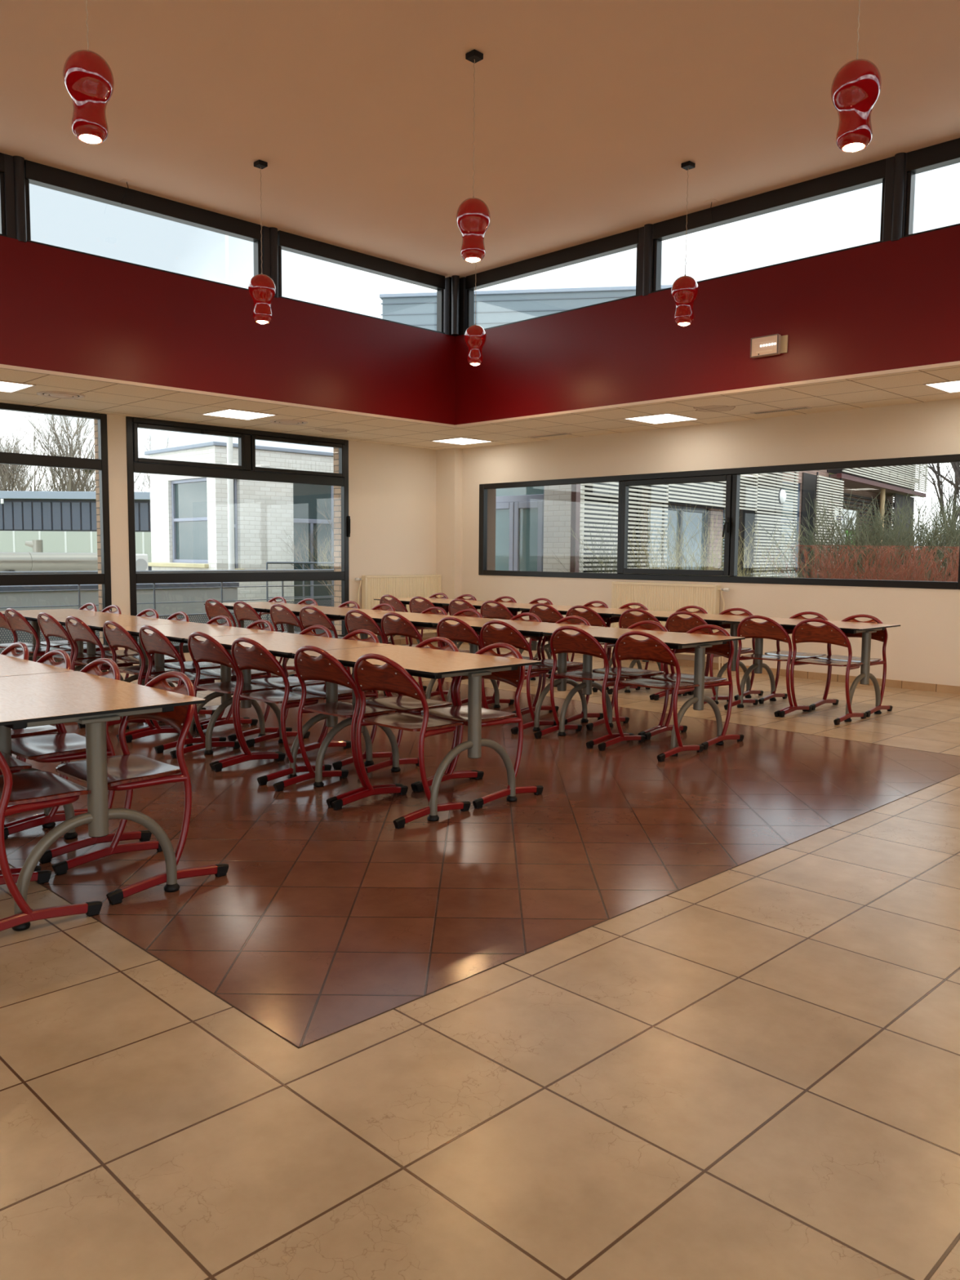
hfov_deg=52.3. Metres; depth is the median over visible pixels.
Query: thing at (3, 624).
chair
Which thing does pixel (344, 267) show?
mast
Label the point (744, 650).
chair
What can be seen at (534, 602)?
chair
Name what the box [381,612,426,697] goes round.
chair
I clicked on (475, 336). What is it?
pendant lamp
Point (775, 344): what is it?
emergency light
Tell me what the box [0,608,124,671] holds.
table
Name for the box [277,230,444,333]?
window
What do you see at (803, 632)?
chair
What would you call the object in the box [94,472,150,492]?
bare tree
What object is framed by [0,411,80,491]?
bare tree
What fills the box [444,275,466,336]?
trim
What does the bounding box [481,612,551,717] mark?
chair
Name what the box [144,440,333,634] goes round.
building
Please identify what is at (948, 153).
window
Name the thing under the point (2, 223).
window
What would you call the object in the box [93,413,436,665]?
wall
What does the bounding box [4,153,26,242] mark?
trim
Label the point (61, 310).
wall
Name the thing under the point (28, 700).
table
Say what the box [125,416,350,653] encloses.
window
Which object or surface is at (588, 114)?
ceiling
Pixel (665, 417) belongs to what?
recessed light
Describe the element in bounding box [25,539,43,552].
cowl
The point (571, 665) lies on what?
chair
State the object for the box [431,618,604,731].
table
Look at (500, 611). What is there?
chair
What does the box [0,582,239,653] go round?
wall
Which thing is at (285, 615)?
chair
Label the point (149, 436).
bare tree
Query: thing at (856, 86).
pendant lamp
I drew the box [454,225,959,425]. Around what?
wall
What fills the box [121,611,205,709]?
chair
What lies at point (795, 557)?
clump
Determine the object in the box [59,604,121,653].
chair
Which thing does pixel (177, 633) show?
table
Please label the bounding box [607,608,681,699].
chair
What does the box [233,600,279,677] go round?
chair
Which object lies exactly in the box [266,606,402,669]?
table
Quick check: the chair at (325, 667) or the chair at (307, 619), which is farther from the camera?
the chair at (307, 619)
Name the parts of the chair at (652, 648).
backrest, frame, seat rail, seat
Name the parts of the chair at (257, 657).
backrest, frame, seat rail, seat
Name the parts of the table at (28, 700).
leg, rail, leg, rail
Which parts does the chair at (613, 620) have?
backrest, frame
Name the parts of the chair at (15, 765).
seat rail, seat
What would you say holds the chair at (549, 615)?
on the floor
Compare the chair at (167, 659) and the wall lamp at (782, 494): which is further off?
the wall lamp at (782, 494)
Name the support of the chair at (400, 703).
on the floor
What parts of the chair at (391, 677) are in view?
backrest, frame, seat rail, seat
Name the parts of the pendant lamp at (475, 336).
lamp shade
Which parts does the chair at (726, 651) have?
seat, frame, backrest, seat rail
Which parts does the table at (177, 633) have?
rail, leg, leg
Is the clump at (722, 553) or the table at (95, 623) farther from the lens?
the clump at (722, 553)
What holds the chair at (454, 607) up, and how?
on the floor
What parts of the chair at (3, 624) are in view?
backrest, frame, seat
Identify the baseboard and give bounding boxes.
[390,636,434,644]
[462,641,959,693]
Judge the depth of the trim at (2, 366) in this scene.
9.27 m
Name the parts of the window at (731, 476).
sash, handle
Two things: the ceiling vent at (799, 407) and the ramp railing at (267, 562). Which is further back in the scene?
the ramp railing at (267, 562)
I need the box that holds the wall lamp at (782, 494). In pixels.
[778,488,786,504]
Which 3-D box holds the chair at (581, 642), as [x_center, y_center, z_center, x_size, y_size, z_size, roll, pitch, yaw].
[0.735,0.295,6.856,0.503,0.808,0.499,-4,7,-44]
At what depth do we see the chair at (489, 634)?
7.19 m
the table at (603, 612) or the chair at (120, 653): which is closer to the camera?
the chair at (120, 653)
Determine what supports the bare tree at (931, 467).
on the ground
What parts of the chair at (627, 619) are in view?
backrest, frame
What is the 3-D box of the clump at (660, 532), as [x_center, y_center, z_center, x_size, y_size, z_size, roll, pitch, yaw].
[2.748,-0.792,13.982,1.443,1.515,1.807,0,5,-8]
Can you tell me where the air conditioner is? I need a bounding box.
[135,554,148,570]
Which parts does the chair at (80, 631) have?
backrest, frame, seat rail, seat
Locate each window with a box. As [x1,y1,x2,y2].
[0,152,7,236]
[0,402,111,662]
[24,160,262,290]
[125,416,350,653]
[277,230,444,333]
[466,227,639,329]
[478,453,959,589]
[651,158,886,293]
[902,137,959,237]
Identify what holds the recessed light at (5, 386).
in the ceiling at (907, 387)
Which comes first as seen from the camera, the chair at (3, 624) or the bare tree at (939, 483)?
the chair at (3, 624)
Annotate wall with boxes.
[0,235,455,425]
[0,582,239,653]
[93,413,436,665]
[435,448,462,643]
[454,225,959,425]
[461,398,959,686]
[495,484,584,572]
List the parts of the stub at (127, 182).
plate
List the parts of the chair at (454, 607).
backrest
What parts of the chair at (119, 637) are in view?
backrest, frame, seat rail, seat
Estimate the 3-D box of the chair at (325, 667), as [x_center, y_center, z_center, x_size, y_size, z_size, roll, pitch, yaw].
[-0.768,0.422,5.288,0.499,0.808,0.503,5,7,44]
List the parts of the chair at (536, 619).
frame, seat, backrest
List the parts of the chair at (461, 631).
backrest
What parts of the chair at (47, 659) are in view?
seat, seat rail, frame, backrest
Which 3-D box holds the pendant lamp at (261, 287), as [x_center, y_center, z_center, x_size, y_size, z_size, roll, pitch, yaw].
[-1.806,-3.278,8.089,0.222,1.294,0.222,-4,7,-41]
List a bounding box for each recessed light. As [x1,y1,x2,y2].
[0,380,35,392]
[200,408,278,420]
[430,437,493,444]
[622,413,700,424]
[922,379,959,393]
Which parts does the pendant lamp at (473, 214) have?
bulb, lamp shade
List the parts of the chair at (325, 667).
backrest, frame, seat rail, seat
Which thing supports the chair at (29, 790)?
on the floor
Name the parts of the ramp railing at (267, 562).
post, rail, rail, perforated panel, post, rail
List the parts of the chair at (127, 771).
seat, seat rail, frame, backrest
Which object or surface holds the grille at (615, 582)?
attached to the radiator at (663, 597)
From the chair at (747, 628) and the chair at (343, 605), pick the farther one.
the chair at (343, 605)
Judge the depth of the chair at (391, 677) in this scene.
4.84 m
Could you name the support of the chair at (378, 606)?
on the floor
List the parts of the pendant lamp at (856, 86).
bulb, lamp shade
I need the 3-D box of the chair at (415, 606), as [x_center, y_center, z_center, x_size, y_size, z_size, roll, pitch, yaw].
[-0.572,-0.100,11.200,0.503,0.808,0.499,-4,7,-44]
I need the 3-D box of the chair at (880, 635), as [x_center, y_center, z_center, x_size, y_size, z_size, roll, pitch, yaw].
[3.139,0.193,8.233,0.499,0.808,0.503,5,7,44]
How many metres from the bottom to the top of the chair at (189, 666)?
0.808 m
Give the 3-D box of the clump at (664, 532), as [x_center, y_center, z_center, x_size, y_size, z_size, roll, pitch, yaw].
[2.457,-1.071,13.785,1.748,2.098,2.094,-5,7,-45]
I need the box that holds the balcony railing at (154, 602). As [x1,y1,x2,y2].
[0,568,334,653]
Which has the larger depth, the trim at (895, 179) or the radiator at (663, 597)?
the radiator at (663, 597)
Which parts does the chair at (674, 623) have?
backrest, frame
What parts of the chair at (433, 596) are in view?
backrest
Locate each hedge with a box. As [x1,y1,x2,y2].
[757,483,959,582]
[761,544,959,582]
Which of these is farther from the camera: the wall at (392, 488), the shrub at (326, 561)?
the shrub at (326, 561)
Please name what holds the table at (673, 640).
on the floor
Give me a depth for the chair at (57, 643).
9.06 m
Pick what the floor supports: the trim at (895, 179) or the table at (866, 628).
the table at (866, 628)
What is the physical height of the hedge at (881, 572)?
1.368 m
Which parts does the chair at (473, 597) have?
backrest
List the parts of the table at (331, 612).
rail, leg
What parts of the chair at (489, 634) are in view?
backrest, frame, seat rail, seat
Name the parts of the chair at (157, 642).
backrest, frame, seat rail, seat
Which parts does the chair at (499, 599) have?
backrest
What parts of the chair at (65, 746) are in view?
seat, seat rail, frame, backrest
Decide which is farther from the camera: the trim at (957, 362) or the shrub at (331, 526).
the shrub at (331, 526)
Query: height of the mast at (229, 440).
9.500 m
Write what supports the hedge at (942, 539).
on the ground
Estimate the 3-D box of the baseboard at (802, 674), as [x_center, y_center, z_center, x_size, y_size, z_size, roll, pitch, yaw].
[4.741,0.496,9.121,0.012,0.075,14.260,-5,7,-45]
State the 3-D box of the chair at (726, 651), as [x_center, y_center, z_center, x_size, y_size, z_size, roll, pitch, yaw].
[1.506,0.302,6.845,0.503,0.808,0.499,-4,7,-44]
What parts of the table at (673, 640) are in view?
leg, rail, leg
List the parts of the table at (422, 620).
leg, rail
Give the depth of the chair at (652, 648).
6.36 m
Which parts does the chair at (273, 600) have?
frame, backrest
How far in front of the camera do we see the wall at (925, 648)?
10.55 m
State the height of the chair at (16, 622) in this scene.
0.808 m
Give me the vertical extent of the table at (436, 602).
0.742 m
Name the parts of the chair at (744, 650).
frame, backrest, seat, seat rail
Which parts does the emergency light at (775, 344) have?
plate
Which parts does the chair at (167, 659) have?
seat, seat rail, frame, backrest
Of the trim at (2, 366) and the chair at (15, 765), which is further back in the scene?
the trim at (2, 366)
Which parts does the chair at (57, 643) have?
seat, frame, backrest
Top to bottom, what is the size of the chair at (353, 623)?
0.808 m
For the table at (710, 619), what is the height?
0.742 m
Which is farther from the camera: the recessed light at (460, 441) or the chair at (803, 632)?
the recessed light at (460, 441)
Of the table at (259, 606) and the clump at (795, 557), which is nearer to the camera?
the table at (259, 606)
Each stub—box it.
[118,178,134,204]
[704,199,719,222]
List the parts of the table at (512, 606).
rail, leg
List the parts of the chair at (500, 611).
frame, backrest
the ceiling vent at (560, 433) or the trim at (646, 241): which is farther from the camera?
the ceiling vent at (560, 433)
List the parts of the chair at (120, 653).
seat, frame, backrest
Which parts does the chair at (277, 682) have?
seat, frame, backrest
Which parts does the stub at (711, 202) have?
plate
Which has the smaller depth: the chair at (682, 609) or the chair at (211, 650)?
the chair at (211, 650)
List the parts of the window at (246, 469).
sash, sash, handle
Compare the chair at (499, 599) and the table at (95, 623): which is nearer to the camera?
the table at (95, 623)
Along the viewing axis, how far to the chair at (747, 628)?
8.10 m
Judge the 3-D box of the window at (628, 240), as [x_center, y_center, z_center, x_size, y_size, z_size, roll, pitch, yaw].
[0.729,-3.789,10.498,0.110,0.659,2.440,-5,7,-45]
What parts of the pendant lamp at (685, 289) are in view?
bulb, lamp shade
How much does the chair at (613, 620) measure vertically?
0.808 m
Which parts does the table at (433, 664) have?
leg, rail, leg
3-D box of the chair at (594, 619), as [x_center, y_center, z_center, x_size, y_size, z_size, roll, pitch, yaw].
[1.081,0.061,9.538,0.499,0.808,0.503,5,7,45]
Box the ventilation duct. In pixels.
[0,551,97,571]
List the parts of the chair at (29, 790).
frame, seat rail, seat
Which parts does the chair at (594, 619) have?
backrest, seat rail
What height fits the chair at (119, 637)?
0.808 m
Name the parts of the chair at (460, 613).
frame, seat, backrest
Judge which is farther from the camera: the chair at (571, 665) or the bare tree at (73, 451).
the bare tree at (73, 451)
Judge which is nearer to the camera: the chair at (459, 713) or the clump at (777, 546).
the chair at (459, 713)
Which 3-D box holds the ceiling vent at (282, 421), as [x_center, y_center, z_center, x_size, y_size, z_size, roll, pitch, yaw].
[-2.186,-2.485,11.189,0.430,0.022,0.430,-5,7,-45]
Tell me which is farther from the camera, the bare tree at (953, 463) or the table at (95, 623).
the bare tree at (953, 463)
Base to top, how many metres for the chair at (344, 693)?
0.808 m
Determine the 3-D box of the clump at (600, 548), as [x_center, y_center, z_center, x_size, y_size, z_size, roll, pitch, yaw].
[1.761,-0.893,13.622,1.796,1.764,1.213,-5,7,-45]
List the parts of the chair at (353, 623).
backrest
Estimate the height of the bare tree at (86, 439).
7.761 m
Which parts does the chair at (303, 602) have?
seat, backrest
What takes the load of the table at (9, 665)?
on the floor
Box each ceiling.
[0,0,959,278]
[0,364,959,449]
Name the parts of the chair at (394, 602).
backrest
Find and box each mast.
[225,235,235,569]
[343,266,347,311]
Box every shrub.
[279,500,333,599]
[304,538,333,568]
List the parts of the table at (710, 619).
rail, leg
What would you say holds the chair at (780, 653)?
on the floor
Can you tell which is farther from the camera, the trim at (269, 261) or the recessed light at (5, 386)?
the trim at (269, 261)
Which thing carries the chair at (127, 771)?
on the floor
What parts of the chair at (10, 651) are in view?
backrest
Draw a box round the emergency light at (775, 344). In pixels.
[750,333,787,358]
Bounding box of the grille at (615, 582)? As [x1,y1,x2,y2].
[614,581,697,584]
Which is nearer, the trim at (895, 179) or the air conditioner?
the trim at (895, 179)
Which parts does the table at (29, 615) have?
rail, leg, leg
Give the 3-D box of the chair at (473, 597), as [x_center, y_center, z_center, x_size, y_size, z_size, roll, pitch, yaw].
[-0.273,-0.139,11.664,0.499,0.808,0.503,5,7,44]
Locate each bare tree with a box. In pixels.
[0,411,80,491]
[0,417,46,491]
[6,415,66,491]
[16,411,95,491]
[40,439,137,491]
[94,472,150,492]
[136,428,177,492]
[916,462,959,564]
[927,462,959,525]
[939,462,959,511]
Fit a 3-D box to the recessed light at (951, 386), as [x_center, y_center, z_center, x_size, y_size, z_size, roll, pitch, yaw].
[4.228,-2.194,8.407,0.600,0.008,0.600,-5,7,-45]
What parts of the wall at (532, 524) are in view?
pane, door, door frame, transom pane, pane, door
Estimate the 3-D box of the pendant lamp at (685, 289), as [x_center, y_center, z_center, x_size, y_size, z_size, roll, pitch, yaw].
[1.693,-3.245,8.039,0.222,1.294,0.222,5,7,41]
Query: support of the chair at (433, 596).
on the floor
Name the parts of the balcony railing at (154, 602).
post, rail, post, rail, rail, rail, perforated panel, post, post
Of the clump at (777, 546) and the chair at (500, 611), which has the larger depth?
the clump at (777, 546)
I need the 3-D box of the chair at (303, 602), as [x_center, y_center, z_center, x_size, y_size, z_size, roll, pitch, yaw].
[-1.934,-0.032,10.304,0.499,0.808,0.503,5,7,44]
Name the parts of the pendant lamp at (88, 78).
lamp shade, bulb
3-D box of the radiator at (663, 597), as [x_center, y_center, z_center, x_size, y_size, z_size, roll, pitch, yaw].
[2.218,-0.186,11.532,0.115,0.967,1.605,-5,7,-45]
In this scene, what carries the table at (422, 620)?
on the floor
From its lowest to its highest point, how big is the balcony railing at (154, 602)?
1.100 m
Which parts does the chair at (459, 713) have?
seat, seat rail, frame, backrest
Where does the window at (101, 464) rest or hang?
in the wall at (392, 488)
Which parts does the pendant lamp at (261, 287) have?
lamp shade, bulb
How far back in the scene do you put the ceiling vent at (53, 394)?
9.32 m
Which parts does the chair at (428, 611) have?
seat, frame, backrest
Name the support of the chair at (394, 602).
on the floor
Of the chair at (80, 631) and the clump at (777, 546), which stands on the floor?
the chair at (80, 631)
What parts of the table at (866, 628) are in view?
leg, rail, leg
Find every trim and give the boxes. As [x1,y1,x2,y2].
[0,364,454,427]
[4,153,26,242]
[260,226,278,297]
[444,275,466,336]
[454,360,959,427]
[637,223,653,296]
[882,152,907,242]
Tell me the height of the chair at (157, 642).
0.808 m
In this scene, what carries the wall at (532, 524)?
on the ground
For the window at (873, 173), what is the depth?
8.58 m
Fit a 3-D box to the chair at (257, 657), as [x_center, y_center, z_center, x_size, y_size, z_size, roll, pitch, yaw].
[-1.225,0.377,5.748,0.499,0.808,0.503,5,7,44]
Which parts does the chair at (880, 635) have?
seat, backrest, seat rail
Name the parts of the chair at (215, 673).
seat, frame, seat rail, backrest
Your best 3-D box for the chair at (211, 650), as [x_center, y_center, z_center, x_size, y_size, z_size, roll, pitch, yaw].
[-1.591,0.342,6.115,0.499,0.808,0.503,5,7,44]
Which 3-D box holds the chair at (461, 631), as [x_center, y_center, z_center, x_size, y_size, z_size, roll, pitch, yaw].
[-0.102,0.214,7.697,0.503,0.808,0.499,-4,7,-44]
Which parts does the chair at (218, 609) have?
backrest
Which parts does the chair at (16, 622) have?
backrest, frame, seat rail, seat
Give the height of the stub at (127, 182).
0.193 m
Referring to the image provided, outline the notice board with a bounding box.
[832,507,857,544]
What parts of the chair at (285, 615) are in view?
backrest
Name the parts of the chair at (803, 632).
backrest, frame, seat rail, seat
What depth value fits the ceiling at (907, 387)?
10.11 m
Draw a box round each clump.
[553,513,662,573]
[567,492,739,575]
[629,532,741,574]
[653,505,758,576]
[684,516,812,577]
[750,537,836,578]
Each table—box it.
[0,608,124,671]
[0,653,74,827]
[0,671,205,931]
[43,614,194,687]
[109,622,281,747]
[184,632,391,778]
[204,601,324,633]
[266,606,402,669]
[291,644,541,822]
[340,612,489,698]
[373,597,486,647]
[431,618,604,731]
[440,601,559,673]
[520,605,657,689]
[542,626,745,756]
[613,610,751,704]
[725,617,900,721]
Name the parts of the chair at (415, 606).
backrest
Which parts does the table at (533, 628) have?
leg, rail, leg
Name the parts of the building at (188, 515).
sill, pane, pane, pane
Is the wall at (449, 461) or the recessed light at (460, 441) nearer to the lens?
the recessed light at (460, 441)
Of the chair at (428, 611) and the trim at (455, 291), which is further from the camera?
the trim at (455, 291)
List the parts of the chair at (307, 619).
backrest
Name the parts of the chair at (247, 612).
backrest, frame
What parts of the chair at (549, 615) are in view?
backrest, frame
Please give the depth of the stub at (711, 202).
8.84 m
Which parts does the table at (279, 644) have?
leg, rail, leg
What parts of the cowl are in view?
spout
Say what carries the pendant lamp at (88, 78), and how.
hanging from the ceiling at (588, 114)
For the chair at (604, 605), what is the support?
on the floor
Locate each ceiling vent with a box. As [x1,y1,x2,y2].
[36,391,85,399]
[269,418,307,425]
[528,432,571,438]
[750,406,811,413]
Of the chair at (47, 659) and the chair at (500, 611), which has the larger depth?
the chair at (500, 611)
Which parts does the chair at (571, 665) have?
seat, frame, backrest, seat rail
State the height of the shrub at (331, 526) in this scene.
2.790 m
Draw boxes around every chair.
[0,611,44,648]
[0,641,29,759]
[0,751,40,875]
[0,751,102,931]
[4,608,71,662]
[4,648,88,827]
[4,657,151,863]
[37,612,107,664]
[40,602,97,653]
[52,671,228,905]
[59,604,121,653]
[65,615,138,728]
[95,608,159,679]
[102,620,180,740]
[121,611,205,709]
[124,625,226,753]
[158,615,249,730]
[169,631,282,770]
[195,619,292,741]
[204,598,235,663]
[212,637,331,785]
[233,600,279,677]
[245,625,349,757]
[257,595,295,671]
[270,604,302,676]
[273,645,402,807]
[280,598,318,676]
[292,629,392,769]
[299,605,337,638]
[328,600,359,676]
[331,653,471,828]
[344,609,396,697]
[360,603,395,644]
[364,636,476,791]
[379,594,408,644]
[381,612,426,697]
[383,606,460,697]
[408,596,439,647]
[414,642,543,808]
[420,592,448,637]
[422,617,485,715]
[425,608,492,704]
[445,594,477,645]
[448,598,479,650]
[480,600,528,675]
[480,620,556,734]
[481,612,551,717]
[493,595,517,616]
[515,615,603,724]
[519,597,553,657]
[524,603,582,686]
[533,625,634,748]
[555,600,609,675]
[555,605,614,692]
[586,620,680,735]
[591,602,648,681]
[597,631,704,761]
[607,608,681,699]
[643,624,743,750]
[645,605,707,694]
[653,611,728,704]
[688,608,763,700]
[724,615,807,716]
[758,611,836,705]
[778,618,866,724]
[809,613,892,716]
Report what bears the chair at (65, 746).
on the floor
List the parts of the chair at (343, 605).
backrest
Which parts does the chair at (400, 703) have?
seat rail, seat, frame, backrest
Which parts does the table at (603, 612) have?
leg, rail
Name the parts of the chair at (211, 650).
backrest, frame, seat rail, seat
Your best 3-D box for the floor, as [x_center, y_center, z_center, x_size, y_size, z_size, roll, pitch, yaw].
[-0.179,1.028,4.769,13.770,0.301,14.954,-5,7,-45]
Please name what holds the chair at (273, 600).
on the floor
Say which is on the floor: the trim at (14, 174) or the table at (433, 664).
the table at (433, 664)
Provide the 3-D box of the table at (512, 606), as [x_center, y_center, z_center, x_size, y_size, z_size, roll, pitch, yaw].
[0.239,-0.022,10.771,0.750,0.742,1.190,-5,7,-45]
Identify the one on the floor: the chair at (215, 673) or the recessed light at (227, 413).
the chair at (215, 673)
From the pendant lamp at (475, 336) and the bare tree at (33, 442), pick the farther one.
the bare tree at (33, 442)
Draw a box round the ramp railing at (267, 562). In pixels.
[266,561,333,634]
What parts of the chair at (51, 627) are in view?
backrest, frame, seat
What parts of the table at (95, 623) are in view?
rail, leg, leg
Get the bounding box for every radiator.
[354,574,441,639]
[610,581,729,670]
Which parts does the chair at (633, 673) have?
seat, frame, seat rail, backrest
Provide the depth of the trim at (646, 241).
9.50 m
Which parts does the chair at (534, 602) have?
backrest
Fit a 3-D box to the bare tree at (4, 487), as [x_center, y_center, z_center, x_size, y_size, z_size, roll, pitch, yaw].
[-21.093,-6.008,42.405,4.798,7.780,5.278,3,5,22]
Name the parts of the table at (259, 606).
leg, rail, leg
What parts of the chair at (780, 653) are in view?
seat, frame, backrest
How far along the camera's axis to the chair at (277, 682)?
6.53 m
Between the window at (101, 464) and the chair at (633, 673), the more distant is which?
the window at (101, 464)
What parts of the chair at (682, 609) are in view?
frame, backrest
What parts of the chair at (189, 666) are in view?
seat, seat rail, backrest, frame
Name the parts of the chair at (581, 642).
backrest, frame, seat rail, seat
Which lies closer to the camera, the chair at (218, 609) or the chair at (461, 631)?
the chair at (461, 631)
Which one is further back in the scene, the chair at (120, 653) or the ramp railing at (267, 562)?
the ramp railing at (267, 562)
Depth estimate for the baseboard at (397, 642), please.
13.91 m
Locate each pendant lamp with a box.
[62,0,114,143]
[248,160,275,324]
[456,48,490,262]
[464,262,486,365]
[671,160,698,325]
[831,0,881,152]
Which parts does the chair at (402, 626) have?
backrest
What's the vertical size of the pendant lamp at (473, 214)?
1.294 m
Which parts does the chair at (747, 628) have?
backrest, frame, seat rail, seat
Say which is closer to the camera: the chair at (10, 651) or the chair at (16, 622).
the chair at (10, 651)
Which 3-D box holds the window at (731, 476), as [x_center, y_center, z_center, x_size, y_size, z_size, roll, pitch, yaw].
[2.283,-1.328,11.453,0.170,1.270,6.550,-5,7,-45]
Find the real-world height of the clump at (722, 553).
1.863 m
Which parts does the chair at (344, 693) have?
seat, frame, seat rail, backrest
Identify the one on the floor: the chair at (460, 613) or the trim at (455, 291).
the chair at (460, 613)
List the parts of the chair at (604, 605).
frame, backrest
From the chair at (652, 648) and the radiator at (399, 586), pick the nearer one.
the chair at (652, 648)
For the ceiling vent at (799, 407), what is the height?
0.009 m
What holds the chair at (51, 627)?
on the floor
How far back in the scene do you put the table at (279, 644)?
5.98 m
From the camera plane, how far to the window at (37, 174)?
8.71 m
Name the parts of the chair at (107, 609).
seat, seat rail, frame, backrest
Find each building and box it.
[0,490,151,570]
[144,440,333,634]
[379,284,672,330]
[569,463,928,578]
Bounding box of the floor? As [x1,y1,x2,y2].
[0,641,959,1279]
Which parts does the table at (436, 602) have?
rail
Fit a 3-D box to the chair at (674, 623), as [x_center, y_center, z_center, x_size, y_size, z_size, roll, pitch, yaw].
[1.904,0.141,8.710,0.503,0.808,0.499,-4,7,-43]
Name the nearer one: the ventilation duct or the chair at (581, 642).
the chair at (581, 642)
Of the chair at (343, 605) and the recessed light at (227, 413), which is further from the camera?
the recessed light at (227, 413)
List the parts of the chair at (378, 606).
backrest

